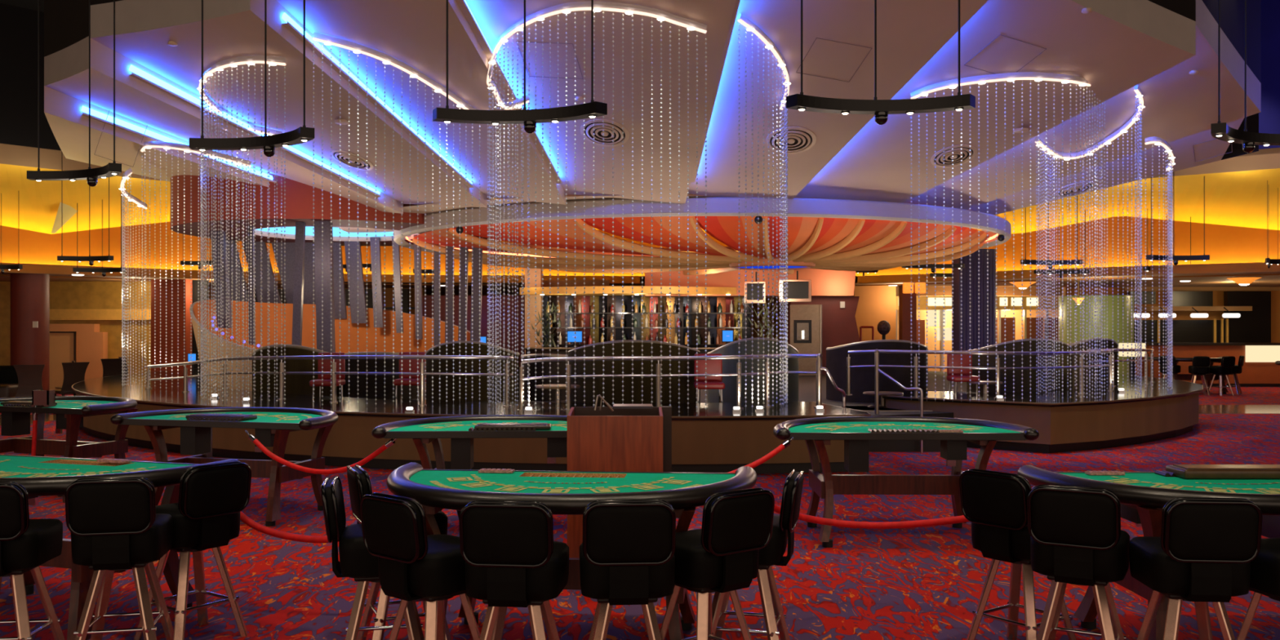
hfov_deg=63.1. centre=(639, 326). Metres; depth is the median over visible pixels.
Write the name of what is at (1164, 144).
diffuser
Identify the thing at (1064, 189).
ceiling vent
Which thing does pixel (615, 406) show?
tray
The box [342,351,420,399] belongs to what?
booth
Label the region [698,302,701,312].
bottle
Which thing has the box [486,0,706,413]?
curtain
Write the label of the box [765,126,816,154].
ceiling vent
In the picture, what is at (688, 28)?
lamp
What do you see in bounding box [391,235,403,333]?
column
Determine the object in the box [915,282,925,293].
wall lantern
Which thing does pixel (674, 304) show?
bottle
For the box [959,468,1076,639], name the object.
stool
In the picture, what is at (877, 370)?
stair handrail
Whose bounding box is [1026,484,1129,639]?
stool
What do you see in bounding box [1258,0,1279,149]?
wall
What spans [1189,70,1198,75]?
sprinkler head
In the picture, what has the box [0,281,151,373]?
wall
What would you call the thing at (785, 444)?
rope
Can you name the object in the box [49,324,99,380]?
wall
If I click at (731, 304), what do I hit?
bottle
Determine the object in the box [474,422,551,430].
lid
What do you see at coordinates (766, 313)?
plant
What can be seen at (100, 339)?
wall
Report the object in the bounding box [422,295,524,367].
wall
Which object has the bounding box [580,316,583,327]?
bottle
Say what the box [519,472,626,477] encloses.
tray
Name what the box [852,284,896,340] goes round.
wall
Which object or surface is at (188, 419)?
tray
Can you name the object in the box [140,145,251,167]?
diffuser
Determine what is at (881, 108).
light bar
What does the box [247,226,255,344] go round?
column
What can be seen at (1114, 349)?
railing
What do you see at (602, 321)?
bottle
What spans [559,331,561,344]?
bottle
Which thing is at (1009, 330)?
window
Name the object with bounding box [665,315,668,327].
bottle
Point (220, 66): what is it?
diffuser
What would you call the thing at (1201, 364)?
stool
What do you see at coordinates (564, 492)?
table
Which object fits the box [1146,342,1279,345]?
countertop
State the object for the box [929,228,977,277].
light bar
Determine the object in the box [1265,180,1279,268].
light bar
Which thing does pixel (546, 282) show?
wall
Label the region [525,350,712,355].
countertop
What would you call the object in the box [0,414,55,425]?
tile strip
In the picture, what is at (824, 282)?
wall
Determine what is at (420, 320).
column
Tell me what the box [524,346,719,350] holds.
countertop
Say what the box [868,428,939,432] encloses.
tray
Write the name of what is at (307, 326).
wall
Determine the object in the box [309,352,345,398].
lounge chair
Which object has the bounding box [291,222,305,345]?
column
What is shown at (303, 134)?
light bar
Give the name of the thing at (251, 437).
rope
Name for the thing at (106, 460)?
rack
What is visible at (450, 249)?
column
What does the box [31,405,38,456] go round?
rope
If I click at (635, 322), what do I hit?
bottle
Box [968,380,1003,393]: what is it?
cocktail table
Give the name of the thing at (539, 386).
cocktail table
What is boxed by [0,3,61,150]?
wall
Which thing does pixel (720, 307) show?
bottle
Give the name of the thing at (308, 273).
column
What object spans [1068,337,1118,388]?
booth
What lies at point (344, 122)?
ceiling speaker
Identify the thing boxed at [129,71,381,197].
light
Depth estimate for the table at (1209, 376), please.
27.31 m
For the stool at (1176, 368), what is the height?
0.997 m
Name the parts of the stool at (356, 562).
backrest, leg, seat, swivel plate, foot rail, leg, leg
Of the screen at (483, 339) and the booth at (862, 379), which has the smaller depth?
the booth at (862, 379)
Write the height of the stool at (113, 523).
0.997 m
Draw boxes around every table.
[0,395,138,496]
[0,454,239,639]
[110,407,338,526]
[371,414,567,511]
[386,462,757,639]
[535,383,580,402]
[773,416,1039,547]
[862,391,903,408]
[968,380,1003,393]
[1017,465,1279,639]
[1147,356,1228,394]
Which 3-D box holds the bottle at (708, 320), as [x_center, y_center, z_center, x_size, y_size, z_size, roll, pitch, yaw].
[1.824,-0.110,27.449,0.100,0.260,0.098,0,0,0]
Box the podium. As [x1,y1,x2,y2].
[567,406,671,558]
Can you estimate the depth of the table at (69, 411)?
11.28 m
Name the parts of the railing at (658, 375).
post, post, post, rail, rail, post, post, post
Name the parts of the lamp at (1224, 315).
lamp shade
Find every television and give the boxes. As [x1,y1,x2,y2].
[744,271,765,303]
[778,271,811,302]
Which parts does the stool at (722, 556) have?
leg, swivel plate, foot rail, leg, leg, foot rail, seat, backrest, leg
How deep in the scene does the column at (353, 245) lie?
23.76 m
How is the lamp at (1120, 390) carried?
on the raised platform
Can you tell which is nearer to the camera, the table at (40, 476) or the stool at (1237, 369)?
the table at (40, 476)
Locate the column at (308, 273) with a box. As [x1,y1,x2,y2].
[303,242,315,304]
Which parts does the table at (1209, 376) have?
trestle rail, armrest, leg, trestle rail, leg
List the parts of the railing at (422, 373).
post, post, post, post, rail, rail, post, post, post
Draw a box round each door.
[49,331,75,390]
[789,304,822,375]
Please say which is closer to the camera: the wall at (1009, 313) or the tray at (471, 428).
the tray at (471, 428)
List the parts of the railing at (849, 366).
post, post, rail, rail, post, post, post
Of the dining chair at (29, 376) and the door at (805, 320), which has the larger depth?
the door at (805, 320)
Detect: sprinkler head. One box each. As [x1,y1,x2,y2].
[168,40,177,46]
[575,96,582,100]
[1081,7,1092,13]
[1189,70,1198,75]
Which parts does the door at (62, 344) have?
frame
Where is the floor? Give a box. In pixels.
[0,386,1279,639]
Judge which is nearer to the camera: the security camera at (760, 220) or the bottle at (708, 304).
the security camera at (760, 220)
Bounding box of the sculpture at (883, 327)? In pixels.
[876,320,890,339]
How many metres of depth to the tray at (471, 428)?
8.49 m
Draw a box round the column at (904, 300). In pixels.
[898,284,916,342]
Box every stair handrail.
[816,353,845,407]
[874,349,923,453]
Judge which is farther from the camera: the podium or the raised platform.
the raised platform
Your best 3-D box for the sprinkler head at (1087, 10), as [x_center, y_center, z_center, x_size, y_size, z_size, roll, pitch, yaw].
[5.661,-3.996,13.220,0.120,0.050,0.120,0,0,0]
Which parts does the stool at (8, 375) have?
seat, backrest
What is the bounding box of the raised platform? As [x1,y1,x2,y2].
[71,368,1203,473]
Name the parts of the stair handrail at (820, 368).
post, rail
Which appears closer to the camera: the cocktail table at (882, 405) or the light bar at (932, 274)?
the cocktail table at (882, 405)
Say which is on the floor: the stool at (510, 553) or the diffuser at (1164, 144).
the stool at (510, 553)
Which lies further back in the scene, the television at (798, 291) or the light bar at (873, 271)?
the light bar at (873, 271)
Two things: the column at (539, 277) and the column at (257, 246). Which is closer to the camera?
the column at (257, 246)
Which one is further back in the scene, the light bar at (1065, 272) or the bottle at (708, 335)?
the bottle at (708, 335)
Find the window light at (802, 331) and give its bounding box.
[801,330,804,338]
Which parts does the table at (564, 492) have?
trestle rail, leg, leg, armrest, trestle rail, leg, leg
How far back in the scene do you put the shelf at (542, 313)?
27.28 m
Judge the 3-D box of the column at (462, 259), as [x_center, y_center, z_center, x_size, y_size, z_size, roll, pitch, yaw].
[-3.691,-0.687,21.800,0.247,2.625,0.300,0,0,0]
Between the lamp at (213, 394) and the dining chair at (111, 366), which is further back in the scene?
the dining chair at (111, 366)
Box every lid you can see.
[0,400,57,404]
[185,413,257,420]
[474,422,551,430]
[1165,464,1279,479]
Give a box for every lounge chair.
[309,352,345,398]
[392,351,426,399]
[693,353,724,403]
[946,354,980,393]
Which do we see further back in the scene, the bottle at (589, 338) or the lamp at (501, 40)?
the bottle at (589, 338)
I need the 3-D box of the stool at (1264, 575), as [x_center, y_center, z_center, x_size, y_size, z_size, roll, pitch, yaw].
[2.993,1.252,4.758,0.457,0.997,0.518,0,0,-10]
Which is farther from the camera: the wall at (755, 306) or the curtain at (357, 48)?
the wall at (755, 306)
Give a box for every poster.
[927,310,937,326]
[937,310,946,326]
[937,327,951,340]
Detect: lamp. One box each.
[209,393,219,398]
[241,397,251,402]
[404,406,414,412]
[500,39,507,42]
[515,27,523,31]
[524,406,533,412]
[536,17,544,20]
[561,9,570,13]
[593,8,600,12]
[625,11,633,14]
[657,17,665,21]
[686,26,694,30]
[732,406,741,412]
[746,27,754,31]
[755,405,764,411]
[815,405,824,411]
[995,395,1004,399]
[1116,388,1124,392]
[1133,307,1150,317]
[1158,306,1176,317]
[1190,306,1208,317]
[1222,306,1240,317]
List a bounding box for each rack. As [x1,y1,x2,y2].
[96,457,131,462]
[478,468,515,473]
[937,429,963,432]
[1084,471,1124,475]
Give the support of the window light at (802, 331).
attached to the door at (805, 320)
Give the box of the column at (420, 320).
[413,234,422,339]
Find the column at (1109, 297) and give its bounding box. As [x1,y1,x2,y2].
[1057,294,1133,375]
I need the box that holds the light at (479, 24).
[455,0,562,183]
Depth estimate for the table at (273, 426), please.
9.57 m
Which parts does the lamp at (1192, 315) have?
lamp shade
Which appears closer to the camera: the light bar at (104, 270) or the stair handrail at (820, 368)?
the stair handrail at (820, 368)
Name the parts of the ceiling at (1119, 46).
ceiling panel, ceiling panel, ceiling panel, ceiling panel, ceiling panel, ceiling panel, ceiling panel, ceiling panel, ceiling panel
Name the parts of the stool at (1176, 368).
backrest, seat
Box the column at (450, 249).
[444,245,453,342]
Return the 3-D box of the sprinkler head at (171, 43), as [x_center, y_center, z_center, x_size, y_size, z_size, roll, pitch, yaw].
[-6.342,-3.831,14.160,0.120,0.050,0.120,0,0,0]
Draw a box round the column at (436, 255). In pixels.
[433,244,439,345]
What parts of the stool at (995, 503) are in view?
leg, foot rail, backrest, seat, foot rail, leg, swivel plate, leg, foot rail, foot rail, leg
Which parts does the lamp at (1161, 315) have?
lamp shade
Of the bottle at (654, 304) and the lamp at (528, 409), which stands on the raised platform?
the lamp at (528, 409)
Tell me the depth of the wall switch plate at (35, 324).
24.17 m
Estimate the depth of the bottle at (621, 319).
27.39 m
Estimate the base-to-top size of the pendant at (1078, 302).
0.668 m
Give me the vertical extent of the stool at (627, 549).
0.997 m
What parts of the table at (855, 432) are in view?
leg, trestle rail, leg, armrest, lock plate, leg, trestle rail, leg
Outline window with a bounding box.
[896,296,1057,371]
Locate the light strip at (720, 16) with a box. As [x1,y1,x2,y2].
[690,0,740,182]
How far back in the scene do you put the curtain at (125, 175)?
18.29 m
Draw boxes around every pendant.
[1009,281,1035,288]
[1072,280,1084,304]
[1226,277,1261,285]
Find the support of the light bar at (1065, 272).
hanging from the ceiling at (1234, 198)
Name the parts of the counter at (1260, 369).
lit panel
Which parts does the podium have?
panel, panel, panel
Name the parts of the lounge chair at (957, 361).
backrest, seat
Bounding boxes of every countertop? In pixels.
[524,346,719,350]
[524,346,719,355]
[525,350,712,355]
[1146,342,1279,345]
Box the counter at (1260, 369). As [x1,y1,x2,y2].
[1138,342,1279,386]
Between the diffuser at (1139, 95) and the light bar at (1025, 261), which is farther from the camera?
the light bar at (1025, 261)
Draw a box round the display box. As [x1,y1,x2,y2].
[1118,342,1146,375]
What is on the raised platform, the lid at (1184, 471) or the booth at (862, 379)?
the booth at (862, 379)
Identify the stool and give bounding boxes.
[0,365,17,397]
[0,481,65,639]
[64,476,173,639]
[133,461,251,639]
[320,475,424,639]
[346,464,451,639]
[360,492,479,639]
[458,500,568,639]
[579,499,675,639]
[659,487,774,639]
[711,469,804,639]
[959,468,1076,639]
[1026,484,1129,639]
[1128,497,1262,639]
[1158,355,1180,379]
[1188,355,1210,395]
[1207,355,1235,395]
[1222,355,1244,394]
[1236,537,1279,639]
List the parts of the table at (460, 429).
leg, trestle rail, leg, armrest, lock plate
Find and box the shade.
[1118,342,1146,356]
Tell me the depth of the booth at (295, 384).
17.27 m
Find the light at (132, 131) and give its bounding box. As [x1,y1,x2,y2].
[81,112,276,182]
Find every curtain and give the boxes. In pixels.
[119,168,147,388]
[140,141,251,389]
[197,55,285,405]
[312,31,497,406]
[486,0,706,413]
[737,13,791,408]
[910,71,1105,402]
[1035,84,1144,396]
[1144,136,1175,391]
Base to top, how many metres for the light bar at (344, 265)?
4.750 m
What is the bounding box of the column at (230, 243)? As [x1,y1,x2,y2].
[226,240,248,302]
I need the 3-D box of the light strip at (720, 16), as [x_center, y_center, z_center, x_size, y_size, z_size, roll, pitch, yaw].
[0.995,-3.132,14.384,0.090,1.710,4.241,0,0,-5]
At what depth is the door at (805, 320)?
26.65 m
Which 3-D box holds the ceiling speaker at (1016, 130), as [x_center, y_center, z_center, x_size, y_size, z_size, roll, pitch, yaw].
[5.804,-2.981,15.900,0.220,0.050,0.220,0,0,0]
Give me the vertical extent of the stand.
1.762 m
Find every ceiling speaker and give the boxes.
[334,119,348,124]
[1013,128,1028,133]
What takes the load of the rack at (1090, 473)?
on the table at (1143, 496)
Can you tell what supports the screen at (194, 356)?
on the raised platform
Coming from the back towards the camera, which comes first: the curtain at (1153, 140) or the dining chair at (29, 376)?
the dining chair at (29, 376)
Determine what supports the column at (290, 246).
attached to the ceiling at (299, 197)
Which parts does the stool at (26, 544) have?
backrest, foot rail, leg, swivel plate, foot rail, seat, foot rail, leg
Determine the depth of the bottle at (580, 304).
27.37 m
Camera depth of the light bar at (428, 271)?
24.49 m
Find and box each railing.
[145,355,513,407]
[517,353,822,410]
[845,349,1114,398]
[1087,348,1155,386]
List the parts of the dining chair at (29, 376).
seat, backrest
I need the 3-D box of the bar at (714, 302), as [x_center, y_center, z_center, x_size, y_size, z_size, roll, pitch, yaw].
[0.027,0.220,27.375,5.811,2.060,0.550,0,0,0]
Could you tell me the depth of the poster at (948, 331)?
31.60 m
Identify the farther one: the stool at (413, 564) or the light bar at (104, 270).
the light bar at (104, 270)
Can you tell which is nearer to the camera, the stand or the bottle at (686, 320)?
the bottle at (686, 320)
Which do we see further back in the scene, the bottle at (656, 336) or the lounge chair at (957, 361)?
the bottle at (656, 336)
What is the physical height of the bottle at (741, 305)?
0.280 m
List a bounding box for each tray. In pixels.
[3,404,47,407]
[38,458,133,466]
[186,417,244,421]
[468,426,536,431]
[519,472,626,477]
[613,404,652,408]
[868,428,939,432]
[1154,470,1177,476]
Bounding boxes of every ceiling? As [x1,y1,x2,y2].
[0,0,44,12]
[0,163,1279,234]
[0,262,1279,294]
[44,0,1261,214]
[170,173,490,246]
[338,195,1011,275]
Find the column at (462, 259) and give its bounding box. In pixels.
[457,246,468,341]
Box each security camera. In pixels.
[455,226,463,233]
[754,216,762,223]
[997,234,1004,241]
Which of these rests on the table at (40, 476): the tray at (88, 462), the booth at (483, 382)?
the tray at (88, 462)
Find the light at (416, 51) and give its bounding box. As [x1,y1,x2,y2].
[281,21,474,187]
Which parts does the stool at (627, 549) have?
leg, leg, seat, swivel plate, backrest, leg, leg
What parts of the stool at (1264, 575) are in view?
leg, swivel plate, seat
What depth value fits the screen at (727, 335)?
25.19 m
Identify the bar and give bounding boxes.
[0,193,22,273]
[26,0,121,186]
[57,151,113,266]
[72,193,125,276]
[180,259,213,269]
[189,0,314,156]
[342,257,346,271]
[362,263,371,271]
[413,269,433,277]
[432,0,607,133]
[542,295,751,347]
[786,0,975,124]
[855,270,877,275]
[902,257,964,272]
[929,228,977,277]
[1020,195,1082,269]
[1034,209,1089,278]
[1143,208,1191,271]
[1146,171,1209,265]
[1210,0,1279,152]
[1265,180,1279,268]
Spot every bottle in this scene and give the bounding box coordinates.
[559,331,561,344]
[568,302,572,312]
[569,314,572,327]
[577,300,581,312]
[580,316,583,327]
[588,335,591,344]
[590,302,593,312]
[600,318,604,327]
[602,303,605,312]
[610,303,614,312]
[610,315,613,327]
[620,315,623,327]
[633,317,637,327]
[634,301,637,312]
[641,302,645,312]
[644,314,648,327]
[653,300,656,312]
[654,316,657,327]
[655,332,658,341]
[665,302,668,312]
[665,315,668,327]
[673,301,676,312]
[674,333,677,344]
[684,303,688,312]
[684,333,688,344]
[685,315,688,327]
[694,315,697,327]
[697,334,700,344]
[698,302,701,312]
[706,301,710,312]
[707,317,711,327]
[707,331,710,344]
[715,333,719,344]
[718,302,722,312]
[719,314,722,327]
[728,316,731,327]
[729,300,733,312]
[740,302,743,312]
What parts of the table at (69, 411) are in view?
trestle rail, leg, lock plate, armrest, leg, trestle rail, leg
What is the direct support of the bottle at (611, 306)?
on the bar at (714, 302)
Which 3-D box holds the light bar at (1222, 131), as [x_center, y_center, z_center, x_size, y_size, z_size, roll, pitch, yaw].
[6.200,-4.143,10.497,1.546,4.750,0.356,0,0,-25]
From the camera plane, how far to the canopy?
25.95 m
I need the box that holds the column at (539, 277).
[524,267,542,354]
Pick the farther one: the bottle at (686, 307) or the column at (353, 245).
the bottle at (686, 307)
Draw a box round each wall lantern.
[902,282,913,293]
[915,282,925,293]
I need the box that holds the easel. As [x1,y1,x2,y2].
[594,394,652,411]
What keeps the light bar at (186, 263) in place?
hanging from the ceiling at (1234, 198)
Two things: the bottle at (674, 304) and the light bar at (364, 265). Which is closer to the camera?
the light bar at (364, 265)
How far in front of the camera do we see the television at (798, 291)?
24.18 m
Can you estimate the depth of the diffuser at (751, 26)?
13.28 m
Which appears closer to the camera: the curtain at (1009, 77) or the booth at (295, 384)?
the curtain at (1009, 77)
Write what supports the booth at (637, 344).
on the raised platform
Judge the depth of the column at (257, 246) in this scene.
23.86 m
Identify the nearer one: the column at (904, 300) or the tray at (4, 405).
the tray at (4, 405)
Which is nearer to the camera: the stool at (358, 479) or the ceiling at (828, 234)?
the stool at (358, 479)
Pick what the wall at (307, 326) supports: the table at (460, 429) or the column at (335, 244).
the column at (335, 244)
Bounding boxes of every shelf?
[542,312,751,314]
[551,327,751,328]
[551,344,724,345]
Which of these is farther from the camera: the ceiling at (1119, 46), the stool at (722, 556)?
the ceiling at (1119, 46)
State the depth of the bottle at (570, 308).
27.40 m
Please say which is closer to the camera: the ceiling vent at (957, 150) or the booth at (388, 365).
the ceiling vent at (957, 150)
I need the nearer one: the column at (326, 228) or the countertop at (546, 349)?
the column at (326, 228)
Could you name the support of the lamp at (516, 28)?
attached to the curtain at (628, 9)
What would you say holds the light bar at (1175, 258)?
hanging from the ceiling at (1234, 198)
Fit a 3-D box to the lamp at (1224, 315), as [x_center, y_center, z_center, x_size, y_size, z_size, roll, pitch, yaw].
[17.913,-0.427,31.763,0.500,0.325,0.486,0,0,0]
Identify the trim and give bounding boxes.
[49,309,151,319]
[51,202,78,233]
[247,288,414,313]
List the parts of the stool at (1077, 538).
leg, leg, backrest, swivel plate, seat, foot rail, leg, leg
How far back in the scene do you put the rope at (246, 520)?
6.24 m
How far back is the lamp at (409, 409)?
12.73 m
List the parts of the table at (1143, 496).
leg, trestle rail, armrest, leg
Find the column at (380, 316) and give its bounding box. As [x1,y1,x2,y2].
[369,237,383,327]
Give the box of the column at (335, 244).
[333,241,346,319]
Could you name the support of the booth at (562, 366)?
on the raised platform
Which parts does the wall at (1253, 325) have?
glazed panel, glazed panel, glazed panel, glazed panel, glazed panel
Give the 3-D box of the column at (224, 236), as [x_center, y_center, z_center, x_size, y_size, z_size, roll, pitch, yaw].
[-8.436,-0.983,21.025,0.646,2.034,0.288,0,0,44]
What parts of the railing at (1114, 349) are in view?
post, rail, rail, post, post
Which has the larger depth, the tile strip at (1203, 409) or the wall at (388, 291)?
the wall at (388, 291)
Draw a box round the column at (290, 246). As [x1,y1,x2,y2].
[271,242,306,303]
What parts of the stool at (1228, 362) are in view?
leg, seat, leg, backrest, leg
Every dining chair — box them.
[13,364,48,417]
[53,361,89,414]
[100,358,125,377]
[118,356,128,374]
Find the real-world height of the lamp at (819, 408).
0.066 m
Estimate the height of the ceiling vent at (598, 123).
0.286 m
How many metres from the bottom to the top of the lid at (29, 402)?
0.036 m
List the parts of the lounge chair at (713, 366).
leg, backrest, seat, leg, leg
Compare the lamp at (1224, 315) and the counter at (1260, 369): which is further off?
the lamp at (1224, 315)
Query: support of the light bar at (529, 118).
hanging from the ceiling at (28, 4)
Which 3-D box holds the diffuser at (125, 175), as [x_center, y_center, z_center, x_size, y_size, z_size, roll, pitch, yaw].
[-8.976,-2.399,18.421,0.245,0.468,1.797,0,0,-17]
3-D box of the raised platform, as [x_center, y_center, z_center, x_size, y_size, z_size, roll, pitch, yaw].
[-0.349,1.400,22.743,21.925,0.700,21.111,0,0,0]
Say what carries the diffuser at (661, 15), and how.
attached to the curtain at (628, 9)
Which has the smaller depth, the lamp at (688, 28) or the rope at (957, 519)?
the rope at (957, 519)
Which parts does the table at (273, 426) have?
leg, trestle rail, leg, armrest, lock plate, leg, trestle rail, leg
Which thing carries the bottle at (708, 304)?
on the bar at (714, 302)
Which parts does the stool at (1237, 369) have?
seat, leg, leg, backrest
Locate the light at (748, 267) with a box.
[737,266,804,268]
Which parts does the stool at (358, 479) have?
backrest, leg, foot rail, leg, foot rail, foot rail, leg, seat, leg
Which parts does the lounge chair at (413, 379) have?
leg, leg, seat, backrest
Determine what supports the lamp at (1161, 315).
attached to the wall at (1253, 325)
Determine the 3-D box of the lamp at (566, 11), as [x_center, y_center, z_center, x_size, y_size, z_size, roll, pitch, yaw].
[-0.888,-3.794,12.580,0.106,0.031,0.100,0,0,0]
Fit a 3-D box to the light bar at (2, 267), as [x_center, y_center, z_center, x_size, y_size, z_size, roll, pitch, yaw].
[-13.764,-3.509,22.433,0.928,4.750,0.214,0,0,-10]
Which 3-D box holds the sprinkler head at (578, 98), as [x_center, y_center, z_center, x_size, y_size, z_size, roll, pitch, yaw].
[-0.843,-3.155,14.460,0.100,0.050,0.100,0,0,0]
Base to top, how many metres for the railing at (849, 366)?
0.704 m
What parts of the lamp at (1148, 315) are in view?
lamp shade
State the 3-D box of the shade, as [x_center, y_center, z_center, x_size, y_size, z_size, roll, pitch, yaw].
[10.615,0.504,22.500,0.460,0.290,0.300,0,0,0]
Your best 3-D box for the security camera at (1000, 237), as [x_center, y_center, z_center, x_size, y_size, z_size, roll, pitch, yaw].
[7.138,-1.765,20.621,0.136,0.170,0.136,0,0,0]
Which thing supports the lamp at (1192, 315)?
attached to the wall at (1253, 325)
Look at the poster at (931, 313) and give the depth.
31.60 m
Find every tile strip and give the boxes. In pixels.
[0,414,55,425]
[1199,404,1279,413]
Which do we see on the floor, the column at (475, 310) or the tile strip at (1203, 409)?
the tile strip at (1203, 409)
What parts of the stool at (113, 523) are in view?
foot rail, leg, leg, backrest, foot rail, swivel plate, seat, foot rail, leg, foot rail, leg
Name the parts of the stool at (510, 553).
leg, leg, backrest, swivel plate, seat, leg, leg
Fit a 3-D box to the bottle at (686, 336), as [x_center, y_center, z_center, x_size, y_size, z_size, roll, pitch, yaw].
[1.218,0.320,27.408,0.084,0.300,0.082,0,0,0]
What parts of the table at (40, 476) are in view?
leg, lock plate, leg, trestle rail, armrest, leg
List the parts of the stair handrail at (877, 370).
post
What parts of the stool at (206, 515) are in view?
leg, foot rail, foot rail, leg, swivel plate, seat, leg, foot rail, backrest, foot rail, leg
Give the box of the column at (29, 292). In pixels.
[10,273,49,390]
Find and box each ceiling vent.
[329,149,373,170]
[580,119,629,146]
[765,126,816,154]
[930,144,977,167]
[1055,181,1095,197]
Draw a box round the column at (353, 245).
[344,241,366,323]
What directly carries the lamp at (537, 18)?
attached to the curtain at (628, 9)
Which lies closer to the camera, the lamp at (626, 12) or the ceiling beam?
the lamp at (626, 12)
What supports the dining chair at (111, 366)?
on the floor
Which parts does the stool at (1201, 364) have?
leg, seat, backrest, leg, leg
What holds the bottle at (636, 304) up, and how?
on the bar at (714, 302)
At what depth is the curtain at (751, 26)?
13.31 m
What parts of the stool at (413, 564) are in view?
backrest, leg, seat, leg, leg, swivel plate, leg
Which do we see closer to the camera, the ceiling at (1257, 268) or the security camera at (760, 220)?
the security camera at (760, 220)
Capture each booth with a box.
[251,344,341,396]
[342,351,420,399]
[425,341,519,401]
[520,353,568,401]
[568,339,700,403]
[706,337,799,402]
[826,339,928,403]
[966,338,1072,392]
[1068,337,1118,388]
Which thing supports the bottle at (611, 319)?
on the bar at (714, 302)
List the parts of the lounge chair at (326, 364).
seat, backrest, leg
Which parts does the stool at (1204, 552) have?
leg, leg, seat, swivel plate, leg, backrest, leg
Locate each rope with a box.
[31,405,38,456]
[240,511,338,542]
[245,430,396,474]
[728,437,793,472]
[773,485,1035,528]
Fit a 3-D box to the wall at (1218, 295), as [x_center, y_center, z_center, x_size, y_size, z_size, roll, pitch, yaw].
[19.790,0.015,33.150,13.058,3.471,0.300,0,0,0]
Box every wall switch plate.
[32,321,38,327]
[840,301,844,307]
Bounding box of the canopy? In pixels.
[520,285,736,295]
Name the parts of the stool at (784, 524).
leg, leg, foot rail, foot rail, swivel plate, leg, seat, foot rail, leg, backrest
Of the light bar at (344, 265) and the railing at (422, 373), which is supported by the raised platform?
the railing at (422, 373)
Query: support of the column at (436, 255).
attached to the ceiling at (299, 197)
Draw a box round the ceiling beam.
[0,143,1279,198]
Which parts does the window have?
door panel, door panel, door panel, door panel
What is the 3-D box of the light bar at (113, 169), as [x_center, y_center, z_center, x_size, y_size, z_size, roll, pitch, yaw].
[-6.485,-4.006,12.097,1.546,4.750,0.356,0,0,25]
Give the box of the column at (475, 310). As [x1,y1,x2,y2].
[470,235,483,342]
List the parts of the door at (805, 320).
edge post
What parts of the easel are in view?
frame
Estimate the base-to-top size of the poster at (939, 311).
0.580 m
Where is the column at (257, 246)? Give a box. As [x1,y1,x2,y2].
[241,241,280,303]
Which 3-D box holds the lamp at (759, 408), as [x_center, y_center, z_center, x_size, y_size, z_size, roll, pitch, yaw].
[1.480,1.017,12.910,0.100,0.066,0.080,0,0,0]
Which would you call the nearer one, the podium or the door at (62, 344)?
the podium
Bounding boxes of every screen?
[187,353,197,373]
[480,336,487,342]
[567,330,582,347]
[721,329,733,343]
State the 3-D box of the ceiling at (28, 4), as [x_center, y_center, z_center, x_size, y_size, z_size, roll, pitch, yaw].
[0.000,-6.550,9.500,60.000,0.200,27.000,0,0,0]
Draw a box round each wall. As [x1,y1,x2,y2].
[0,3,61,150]
[0,216,1279,285]
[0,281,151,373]
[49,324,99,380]
[93,332,107,378]
[151,279,191,371]
[189,299,470,392]
[191,280,208,368]
[208,288,424,314]
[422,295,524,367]
[426,294,788,343]
[542,280,609,287]
[644,268,855,297]
[788,296,860,374]
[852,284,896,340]
[896,286,1062,296]
[897,287,1065,372]
[1065,287,1279,375]
[1124,286,1279,342]
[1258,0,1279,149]
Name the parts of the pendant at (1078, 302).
stem, lamp shade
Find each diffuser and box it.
[120,172,147,208]
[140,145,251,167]
[198,60,285,134]
[312,37,468,109]
[486,7,706,109]
[737,18,789,110]
[910,77,1090,98]
[1035,88,1143,159]
[1144,141,1173,171]
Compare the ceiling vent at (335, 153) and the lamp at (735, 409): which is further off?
the ceiling vent at (335, 153)
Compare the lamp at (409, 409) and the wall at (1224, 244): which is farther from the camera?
the wall at (1224, 244)
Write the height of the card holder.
0.170 m
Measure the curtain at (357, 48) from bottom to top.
4.909 m
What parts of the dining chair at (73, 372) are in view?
seat, backrest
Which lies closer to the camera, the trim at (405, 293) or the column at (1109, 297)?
the column at (1109, 297)
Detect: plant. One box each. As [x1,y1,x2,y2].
[530,301,561,346]
[747,297,784,339]
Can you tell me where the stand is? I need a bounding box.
[859,325,874,341]
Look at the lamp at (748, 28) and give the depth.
13.01 m
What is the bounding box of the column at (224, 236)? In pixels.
[210,231,232,328]
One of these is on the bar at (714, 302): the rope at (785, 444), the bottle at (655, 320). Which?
the bottle at (655, 320)
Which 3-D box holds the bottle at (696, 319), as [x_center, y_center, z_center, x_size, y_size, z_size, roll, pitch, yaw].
[1.485,-0.130,27.420,0.084,0.300,0.082,0,0,0]
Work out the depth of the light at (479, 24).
13.96 m
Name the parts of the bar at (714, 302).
mirror panel, mirror panel, mirror panel, mirror panel, mirror panel, mirror panel, mirror panel, mirror panel, mirror panel, mirror panel, mirror panel, mirror panel, mirror panel, mirror panel, mirror panel, mirror panel, mirror panel, mirror panel, mirror panel, mirror panel, mirror panel, mirror panel, mirror panel, mirror panel, mirror panel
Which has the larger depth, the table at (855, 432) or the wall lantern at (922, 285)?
the wall lantern at (922, 285)
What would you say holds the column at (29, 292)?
on the floor
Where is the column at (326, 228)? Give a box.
[314,221,335,352]
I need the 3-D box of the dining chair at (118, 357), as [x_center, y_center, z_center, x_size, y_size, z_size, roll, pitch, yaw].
[-11.834,1.230,24.369,0.538,1.040,0.520,0,0,-38]
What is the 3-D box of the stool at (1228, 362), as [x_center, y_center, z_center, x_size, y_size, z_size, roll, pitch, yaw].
[14.809,1.252,26.571,0.457,0.997,0.518,0,0,-18]
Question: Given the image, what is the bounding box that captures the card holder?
[31,390,55,406]
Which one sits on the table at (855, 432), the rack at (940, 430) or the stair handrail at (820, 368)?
the rack at (940, 430)

